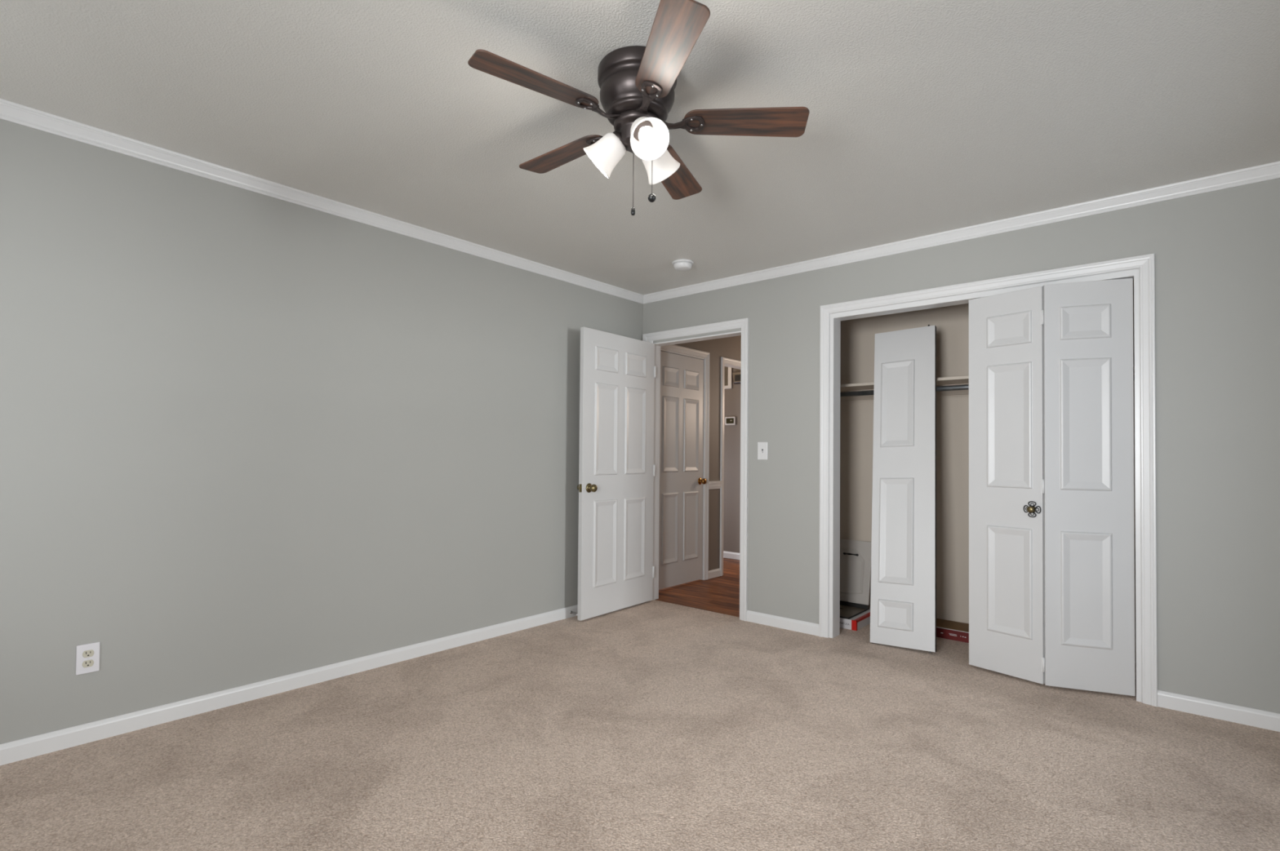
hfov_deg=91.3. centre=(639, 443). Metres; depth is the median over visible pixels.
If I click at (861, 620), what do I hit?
carton
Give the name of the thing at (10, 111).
crown molding
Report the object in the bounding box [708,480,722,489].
chair rail
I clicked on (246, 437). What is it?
wall
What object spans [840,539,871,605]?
door
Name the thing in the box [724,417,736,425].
thermostat
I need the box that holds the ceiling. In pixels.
[0,0,1279,294]
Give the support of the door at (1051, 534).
in the wall at (1217, 253)
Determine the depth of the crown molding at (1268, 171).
3.36 m
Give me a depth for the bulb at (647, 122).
2.03 m
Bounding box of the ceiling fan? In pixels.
[467,0,809,215]
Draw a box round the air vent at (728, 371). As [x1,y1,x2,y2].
[724,366,732,389]
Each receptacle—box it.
[82,649,93,657]
[82,659,93,667]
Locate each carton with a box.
[840,608,870,631]
[936,618,968,643]
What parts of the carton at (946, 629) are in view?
lid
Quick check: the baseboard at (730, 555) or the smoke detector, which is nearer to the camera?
the smoke detector
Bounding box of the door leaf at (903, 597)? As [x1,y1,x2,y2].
[870,324,936,653]
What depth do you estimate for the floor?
2.37 m
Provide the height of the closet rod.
0.033 m
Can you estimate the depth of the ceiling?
2.28 m
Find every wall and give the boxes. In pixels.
[0,119,643,744]
[642,177,1279,714]
[660,335,741,570]
[723,368,741,553]
[840,280,1136,662]
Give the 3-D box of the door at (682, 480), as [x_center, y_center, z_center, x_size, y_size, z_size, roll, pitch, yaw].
[0.363,0.233,5.536,0.109,2.030,0.713,0,-1,41]
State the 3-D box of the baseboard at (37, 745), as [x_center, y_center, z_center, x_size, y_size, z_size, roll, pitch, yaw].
[-1.483,1.168,3.293,0.012,0.074,4.530,0,-1,41]
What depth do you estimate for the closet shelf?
4.24 m
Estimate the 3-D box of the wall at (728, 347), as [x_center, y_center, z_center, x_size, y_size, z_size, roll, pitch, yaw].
[1.008,0.060,6.370,0.100,2.440,3.100,0,-1,41]
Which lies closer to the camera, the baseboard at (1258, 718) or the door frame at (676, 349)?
the baseboard at (1258, 718)
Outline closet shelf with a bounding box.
[840,364,1134,400]
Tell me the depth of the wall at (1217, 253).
2.91 m
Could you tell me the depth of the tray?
4.44 m
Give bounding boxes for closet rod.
[840,374,1134,396]
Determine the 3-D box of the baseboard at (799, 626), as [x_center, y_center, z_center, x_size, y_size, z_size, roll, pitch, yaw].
[0.952,1.204,4.201,0.539,0.074,0.012,0,-1,41]
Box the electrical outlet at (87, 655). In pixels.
[75,642,100,675]
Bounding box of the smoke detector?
[671,259,693,271]
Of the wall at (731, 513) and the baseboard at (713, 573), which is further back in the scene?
the wall at (731, 513)
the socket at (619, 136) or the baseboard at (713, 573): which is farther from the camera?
the baseboard at (713, 573)
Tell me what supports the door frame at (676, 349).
attached to the wall at (728, 347)
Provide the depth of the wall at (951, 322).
4.25 m
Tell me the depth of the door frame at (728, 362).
6.03 m
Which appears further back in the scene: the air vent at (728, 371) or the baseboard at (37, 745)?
the air vent at (728, 371)
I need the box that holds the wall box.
[732,371,741,384]
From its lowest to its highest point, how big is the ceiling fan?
0.502 m
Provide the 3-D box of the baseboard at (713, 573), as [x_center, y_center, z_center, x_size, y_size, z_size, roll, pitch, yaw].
[0.699,1.232,5.916,0.012,0.074,0.210,0,-1,41]
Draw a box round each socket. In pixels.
[613,130,626,148]
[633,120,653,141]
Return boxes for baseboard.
[0,604,577,765]
[708,568,720,579]
[723,551,739,559]
[746,610,818,636]
[1157,690,1279,732]
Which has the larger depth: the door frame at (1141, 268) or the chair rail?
the chair rail
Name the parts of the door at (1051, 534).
knob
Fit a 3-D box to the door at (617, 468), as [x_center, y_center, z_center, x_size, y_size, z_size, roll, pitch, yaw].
[-0.157,0.213,4.638,0.163,2.024,0.830,0,-1,39]
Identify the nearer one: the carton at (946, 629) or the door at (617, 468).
the carton at (946, 629)
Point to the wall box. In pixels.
(736, 376)
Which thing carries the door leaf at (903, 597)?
in the wall at (1217, 253)
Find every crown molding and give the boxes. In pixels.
[0,98,643,304]
[643,161,1279,304]
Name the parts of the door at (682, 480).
knob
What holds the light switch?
attached to the wall at (1217, 253)
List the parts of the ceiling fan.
fan blade, fan blade, lamp shade, chain pull, pull chain, light bulb, lamp shade, pull chain, chain pull, lamp shade, fan blade, fan blade, fan blade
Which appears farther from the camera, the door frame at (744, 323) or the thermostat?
the thermostat
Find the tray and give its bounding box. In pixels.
[840,600,869,619]
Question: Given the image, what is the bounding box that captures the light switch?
[757,442,768,460]
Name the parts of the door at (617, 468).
latch plate, knob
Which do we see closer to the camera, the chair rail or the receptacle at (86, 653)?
the receptacle at (86, 653)
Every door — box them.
[577,327,656,621]
[658,351,706,590]
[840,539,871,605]
[968,278,1135,696]
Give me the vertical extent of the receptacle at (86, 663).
0.027 m
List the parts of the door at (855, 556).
pull handle, raised panel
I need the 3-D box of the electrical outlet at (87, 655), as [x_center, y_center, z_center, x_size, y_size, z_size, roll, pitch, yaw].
[-2.188,0.853,2.481,0.008,0.115,0.071,0,-1,41]
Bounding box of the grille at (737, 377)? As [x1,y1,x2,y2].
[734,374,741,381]
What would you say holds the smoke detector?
attached to the ceiling
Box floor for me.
[0,558,1279,850]
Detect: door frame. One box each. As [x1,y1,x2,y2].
[642,318,749,621]
[660,344,710,580]
[720,356,741,576]
[818,253,1157,706]

